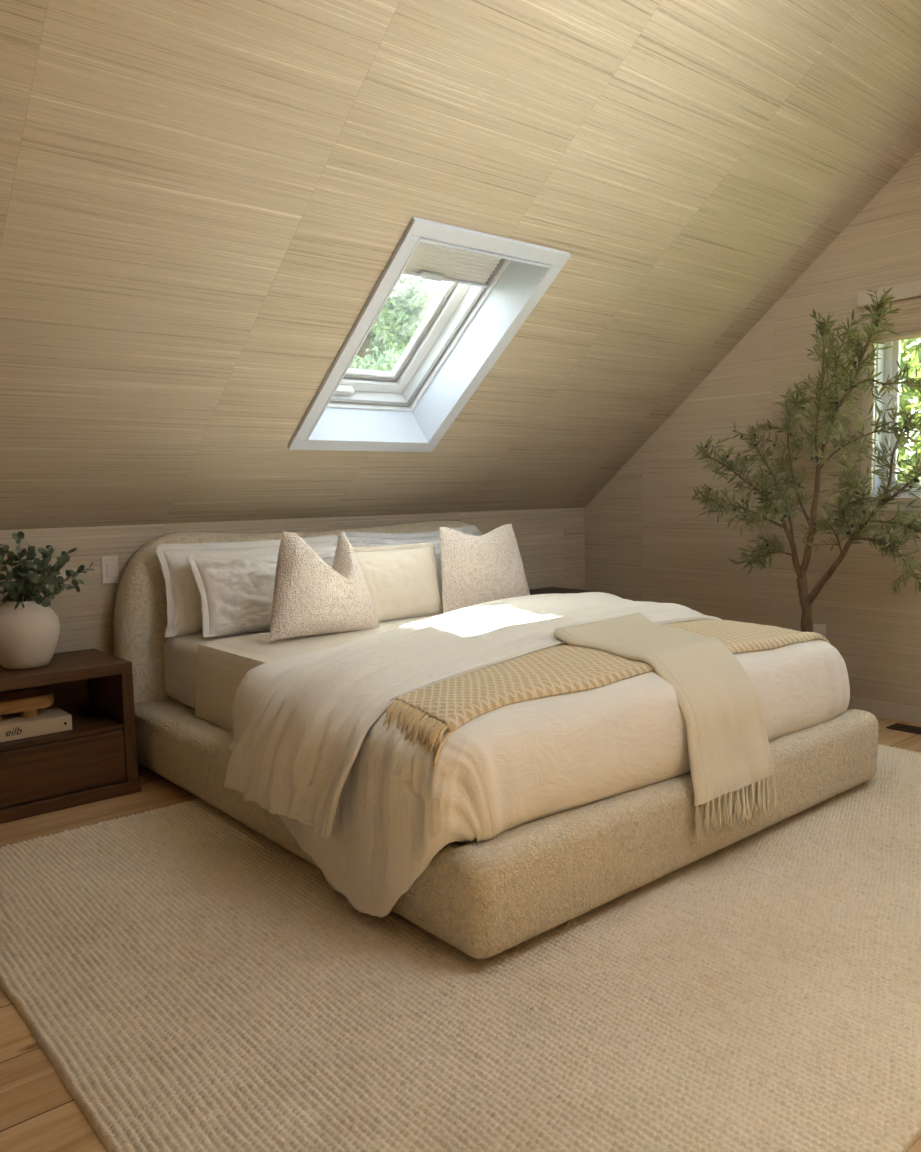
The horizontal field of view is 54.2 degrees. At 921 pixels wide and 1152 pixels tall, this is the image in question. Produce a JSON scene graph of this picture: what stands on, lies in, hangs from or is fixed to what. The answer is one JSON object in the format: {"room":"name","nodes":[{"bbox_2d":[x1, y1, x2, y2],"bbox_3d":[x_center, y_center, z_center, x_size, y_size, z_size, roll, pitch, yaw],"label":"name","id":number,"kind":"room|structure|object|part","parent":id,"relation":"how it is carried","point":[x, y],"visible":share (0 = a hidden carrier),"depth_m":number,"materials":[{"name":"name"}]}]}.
{"room":"bedroom","nodes":[
{"label":"bedroom","id":0,"kind":"room"},
{"bbox_2d":[0,507,584,654],"bbox_3d":[-1.665,0.320,4.104,6.632,1.090,0.001,-6,7,-40],"label":"wall","id":1,"kind":"structure","parent":0,"point":[551,542],"depth_m":4.35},
{"bbox_2d":[101,556,118,583],"bbox_3d":[-1.606,-0.027,4.119,0.076,0.124,0.011,-6,7,-40],"label":"light switch","id":2,"kind":"object","parent":1,"relation":"attached to","point":[109,565],"visible":1,"depth_m":4.12,"materials":[{"name":"plastic"}]},
{"bbox_2d":[0,0,920,529],"bbox_3d":[-0.821,-1.218,2.923,6.632,2.166,2.700,-6,7,-40],"label":"ceiling","id":3,"kind":"structure","parent":0,"point":[202,202],"depth_m":3.38,"materials":[{"name":"beige wood"}]},
{"bbox_2d":[287,217,570,451],"bbox_3d":[-0.244,-1.156,4.111,0.850,1.126,1.247,-6,7,-40],"label":"window","id":4,"kind":"structure","parent":3,"relation":"attached to","point":[410,407],"depth_m":4.32,"materials":[{"name":"white paint"}]},
{"bbox_3d":[-0.591,-0.926,4.472,0.130,0.049,0.047,-6,7,-40],"label":"sash handle","id":5,"kind":"part","parent":4,"relation":"part of","materials":[{"name":"white plastic"}]},
{"bbox_3d":[-0.318,-1.289,4.183,0.540,0.622,0.764,-6,7,-40],"label":"sash","id":6,"kind":"part","parent":4,"relation":"part of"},
{"bbox_3d":[-0.307,-1.268,4.173,0.696,0.719,0.885,-6,7,-40],"label":"sash","id":7,"kind":"part","parent":4,"relation":"part of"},
{"bbox_3d":[-0.280,-1.215,4.147,0.720,0.813,0.967,-6,7,-40],"label":"frame","id":8,"kind":"part","parent":4,"relation":"part of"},
{"bbox_2d":[403,242,501,287],"bbox_3d":[-0.068,-1.407,3.873,0.692,0.216,0.257,-6,7,-40],"label":"blind","id":9,"kind":"object","parent":4,"relation":"attached to","point":[429,261],"visible":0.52,"depth_m":3.97,"materials":[{"name":"white fabric"}]},
{"bbox_3d":[-0.142,-1.328,3.969,0.692,0.025,0.024,-6,7,-40],"label":"rail","id":10,"kind":"part","parent":9,"relation":"part of","materials":[{"name":"white paint"}]},
{"bbox_2d":[0,716,920,1151],"bbox_3d":[0.091,1.026,2.102,6.632,0.001,5.400,-6,7,-40],"label":"floor","id":11,"kind":"structure","parent":0,"point":[38,1113],"depth_m":1.97,"materials":[{"name":"brown wood"}]},
{"bbox_2d":[0,648,141,823],"bbox_3d":[-1.759,0.637,3.660,0.726,0.546,0.472,-6,7,-40],"label":"nightstand","id":12,"kind":"object","parent":11,"relation":"on","point":[95,760],"visible":0.94,"depth_m":3.60,"materials":[{"name":"brown wood"}]},
{"bbox_2d":[0,600,59,668],"bbox_3d":[-1.763,0.231,3.632,0.268,0.268,0.268,-6,7,-40],"label":"vase","id":13,"kind":"object","parent":12,"relation":"on","point":[29,635],"visible":0.91,"depth_m":3.54,"materials":[{"name":"beige ceramic"}]},
{"bbox_2d":[0,531,94,609],"bbox_3d":[-1.703,0.034,3.640,0.303,0.438,0.454,3,7,34],"label":"bouquet","id":14,"kind":"object","parent":13,"relation":"in","point":[29,586],"visible":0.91,"depth_m":3.60,"materials":[{"name":"green plant"}]},
{"bbox_2d":[0,705,71,741],"bbox_3d":[-1.818,0.597,3.588,0.434,0.062,0.283,-6,7,-40],"label":"hardcover book","id":15,"kind":"object","parent":12,"relation":"on","point":[52,719],"visible":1,"depth_m":3.55,"materials":[{"name":"paper"}]},
{"bbox_2d":[0,689,53,721],"bbox_3d":[-1.844,0.527,3.561,0.420,0.083,0.170,-6,7,-40],"label":"tray","id":16,"kind":"object","parent":15,"relation":"on","point":[26,703],"visible":1,"depth_m":3.59,"materials":[{"name":"brown wood"}]},
{"bbox_3d":[-1.903,0.621,3.829,0.620,0.451,0.015,-6,7,-40],"label":"panel","id":17,"kind":"part","parent":12,"relation":"part of","materials":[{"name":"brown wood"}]},
{"bbox_2d":[0,707,123,750],"bbox_3d":[-1.760,0.629,3.660,0.620,0.018,0.428,-6,7,-40],"label":"shelf","id":18,"kind":"object","parent":12,"relation":"attached to","point":[88,723],"depth_m":3.63,"materials":[{"name":"brown wood"}]},
{"bbox_3d":[-1.729,0.750,3.637,0.610,0.211,0.359,-6,7,-40],"label":"drawer","id":19,"kind":"part","parent":12,"relation":"part of","materials":[{"name":"brown wood"}]},
{"bbox_3d":[-1.509,0.610,3.878,0.045,0.451,0.460,-6,7,-40],"label":"panel","id":20,"kind":"part","parent":12,"relation":"part of","materials":[{"name":"brown wood"}]},
{"bbox_2d":[0,744,920,1151],"bbox_3d":[0.475,0.909,3.125,3.618,0.022,2.711,-6,7,-40],"label":"area rug","id":21,"kind":"object","parent":11,"relation":"on","point":[192,981],"visible":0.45,"depth_m":2.14,"materials":[{"name":"carpet"}]},
{"bbox_2d":[113,521,877,958],"bbox_3d":[0.126,0.339,3.918,2.391,1.077,2.550,-6,7,-40],"label":"platform bed","id":22,"kind":"object","parent":11,"relation":"on","point":[484,899],"visible":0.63,"depth_m":2.77,"materials":[{"name":"beige fabric"}]},
{"bbox_2d":[164,630,269,707],"bbox_3d":[0.053,0.411,3.852,1.865,0.307,2.185,-6,7,-40],"label":"mattress","id":23,"kind":"object","parent":22,"relation":"on","point":[180,652],"visible":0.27,"depth_m":3.92,"materials":[{"name":"beige fabric"}]},
{"bbox_2d":[155,535,338,637],"bbox_3d":[-0.954,0.032,4.267,0.960,0.413,0.196,-5,7,-37],"label":"bed pillow","id":24,"kind":"object","parent":23,"relation":"on","point":[184,614],"visible":0.28,"depth_m":4.00,"materials":[{"name":"white fabric"}]},
{"bbox_2d":[187,543,365,636],"bbox_3d":[-0.784,0.051,4.142,0.911,0.363,0.248,-5,7,-38],"label":"bed pillow","id":25,"kind":"object","parent":23,"relation":"on","point":[236,589],"visible":0.42,"depth_m":3.92,"materials":[{"name":"white fabric"}]},
{"bbox_2d":[194,615,435,731],"bbox_3d":[-0.010,0.392,3.925,1.914,0.327,1.181,-6,7,-40],"label":"sheet","id":26,"kind":"object","parent":23,"relation":"on","point":[217,677],"visible":0.25,"depth_m":3.63,"materials":[{"name":"beige fabric"}]},
{"bbox_2d":[269,531,379,640],"bbox_3d":[-0.601,0.036,3.830,0.569,0.463,0.224,-6,7,-43],"label":"throw cushion","id":27,"kind":"object","parent":26,"relation":"on","point":[311,597],"visible":0.99,"depth_m":3.73,"materials":[{"name":"beige fabric"}]},
{"bbox_2d":[335,542,442,621],"bbox_3d":[-0.318,0.033,4.267,0.579,0.356,0.191,-5,7,-37],"label":"throw cushion","id":28,"kind":"object","parent":26,"relation":"on","point":[402,581],"visible":0.7,"depth_m":4.23,"materials":[{"name":"beige fabric"}]},
{"bbox_2d":[440,524,529,612],"bbox_3d":[0.113,-0.037,4.496,0.540,0.432,0.229,-5,7,-34],"label":"throw cushion","id":29,"kind":"object","parent":26,"relation":"on","point":[487,567],"visible":0.83,"depth_m":4.39,"materials":[{"name":"beige fabric"}]},
{"bbox_2d":[338,525,477,543],"bbox_3d":[-0.237,-0.045,4.871,0.931,0.423,0.193,-6,7,-41],"label":"bed pillow","id":30,"kind":"object","parent":23,"relation":"on","point":[353,537],"visible":0.1,"depth_m":4.83,"materials":[{"name":"white fabric"}]},
{"bbox_2d":[363,533,479,592],"bbox_3d":[-0.136,-0.024,4.696,0.814,0.377,0.220,-6,7,-41],"label":"bed pillow","id":31,"kind":"object","parent":23,"relation":"on","point":[370,542],"visible":0.08,"depth_m":4.62,"materials":[{"name":"white fabric"}]},
{"bbox_2d":[224,592,849,917],"bbox_3d":[0.304,0.497,3.459,2.329,0.690,1.552,-6,7,-40],"label":"duvet","id":32,"kind":"object","parent":23,"relation":"on","point":[310,745],"visible":0.72,"depth_m":2.65,"materials":[{"name":"fabric"}]},
{"bbox_2d":[379,619,830,769],"bbox_3d":[0.570,0.321,3.165,2.149,0.155,0.545,-6,7,-40],"label":"throw","id":33,"kind":"object","parent":32,"relation":"on","point":[449,704],"visible":0.8,"depth_m":2.73,"materials":[{"name":"beige fabric"}]},
{"bbox_2d":[554,612,776,843],"bbox_3d":[0.716,0.487,3.169,0.511,0.596,0.828,-4,6,-31],"label":"throw","id":34,"kind":"object","parent":32,"relation":"on","point":[729,750],"visible":1,"depth_m":2.92,"materials":[{"name":"fabric"}]},
{"bbox_3d":[-0.641,0.267,4.819,2.391,1.077,0.180,-6,7,-40],"label":"headboard","id":35,"kind":"part","parent":22,"relation":"part of","materials":[{"name":"beige fabric"}]},
{"bbox_3d":[-0.709,0.765,3.230,0.170,0.265,2.380,-6,7,-40],"label":"rail","id":36,"kind":"part","parent":22,"relation":"part of","materials":[{"name":"beige fabric"}]},
{"bbox_3d":[0.823,0.756,2.966,2.170,0.277,0.150,-6,7,-40],"label":"foot rail","id":37,"kind":"part","parent":22,"relation":"part of","materials":[{"name":"beige fabric"}]},
{"bbox_2d":[529,587,604,594],"bbox_3d":[0.538,0.395,5.613,0.616,0.575,0.462,-6,7,-40],"label":"nightstand","id":38,"kind":"object","parent":11,"relation":"on","point":[549,590],"visible":0.02,"depth_m":5.70,"materials":[{"name":"brown wood"}]},
{"bbox_2d":[886,723,920,734],"bbox_3d":[2.275,0.763,4.412,0.120,0.006,0.320,-6,7,-40],"label":"floor vent","id":39,"kind":"object","parent":11,"relation":"in","point":[897,726],"visible":1,"depth_m":4.47,"materials":[{"name":"brown metal"}]},
{"bbox_2d":[891,724,920,732],"bbox_3d":[2.275,0.764,4.412,0.096,0.004,0.286,-6,7,-40],"label":"grille","id":40,"kind":"object","parent":39,"relation":"attached to","point":[900,727],"depth_m":4.47,"materials":[{"name":"brown metal"}]},
{"bbox_3d":[1.751,0.574,4.661,0.384,0.355,0.384,-6,7,-40],"label":"planter pot","id":41,"kind":"object","parent":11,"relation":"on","visible":0},
{"bbox_2d":[691,287,920,631],"bbox_3d":[1.777,-0.442,4.412,0.609,1.821,1.328,-6,7,-40],"label":"tree","id":42,"kind":"object","parent":41,"relation":"in","point":[806,599],"visible":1,"depth_m":4.32,"materials":[{"name":"green plant"}]},
{"bbox_2d":[585,147,920,706],"bbox_3d":[2.590,-0.843,4.078,0.001,3.256,5.400,-6,7,-40],"label":"wall","id":43,"kind":"structure","parent":0,"point":[646,540],"depth_m":5.04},
{"bbox_2d":[813,624,825,637],"bbox_3d":[1.972,0.325,4.941,0.010,0.120,0.074,-6,7,-40],"label":"wall outlet","id":44,"kind":"object","parent":43,"relation":"attached to","point":[817,628],"visible":0.41,"depth_m":4.93,"materials":[{"name":"plastic"}]},
{"bbox_2d":[816,628,821,633],"bbox_3d":[1.970,0.301,4.937,0.004,0.032,0.034,-6,7,-40],"label":"socket","id":45,"kind":"object","parent":44,"relation":"attached to","point":[818,630],"depth_m":4.94,"materials":[{"name":"plastic"}]},
{"bbox_2d":[847,696,920,723],"bbox_3d":[2.612,0.735,4.223,0.018,0.085,5.400,-6,7,-40],"label":"baseboard","id":46,"kind":"structure","parent":43,"relation":"attached to","point":[900,712],"depth_m":4.67,"materials":[{"name":"beige wood"}]},
{"bbox_2d":[860,306,920,510],"bbox_3d":[2.804,-0.843,3.902,0.160,1.120,2.085,-6,7,-40],"label":"window","id":47,"kind":"structure","parent":43,"relation":"in","point":[887,363],"depth_m":4.63,"materials":[{"name":"white paint"}]},
{"bbox_2d":[857,280,920,343],"bbox_3d":[2.720,-1.256,3.828,0.058,0.270,2.080,-6,7,-40],"label":"roman shade","id":48,"kind":"object","parent":47,"relation":"attached to","point":[907,323],"visible":0.74,"depth_m":4.45,"materials":[{"name":"beige fabric"}]},
{"bbox_3d":[2.795,-0.339,3.934,0.110,0.025,2.015,-6,7,-40],"label":"sill","id":49,"kind":"part","parent":47,"relation":"part of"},
{"bbox_3d":[2.833,-0.849,3.933,0.045,0.971,1.941,-6,7,-40],"label":"frame","id":50,"kind":"part","parent":47,"relation":"part of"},
{"bbox_3d":[2.837,-0.849,3.936,0.025,0.901,1.871,-6,7,-40],"label":"sash","id":51,"kind":"part","parent":47,"relation":"part of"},
{"label":"outside","id":52,"kind":"structure","parent":0,"visible":0},
{"label":"ground","id":53,"kind":"structure","parent":52,"visible":0},
{"bbox_2d":[349,273,433,371],"bbox_3d":[-2.132,-1.821,14.994,5.875,9.711,6.912,-6,7,-40],"label":"tree","id":54,"kind":"object","parent":53,"relation":"on","point":[402,313],"visible":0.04,"depth_m":13.24,"materials":[{"name":"green plant"}]},
{"bbox_2d":[375,276,446,369],"bbox_3d":[-2.806,-3.861,21.582,10.079,12.547,10.143,1,6,22],"label":"tree","id":55,"kind":"object","parent":53,"relation":"on","point":[437,287],"visible":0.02,"depth_m":19.48,"materials":[{"name":"green plant"}]},
{"bbox_2d":[872,337,920,495],"bbox_3d":[5.259,-0.678,8.762,6.532,8.746,5.529,-1,5,-2],"label":"tree","id":56,"kind":"object","parent":53,"relation":"on","point":[911,348],"visible":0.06,"depth_m":6.70,"materials":[{"name":"green plant"}]}
]}

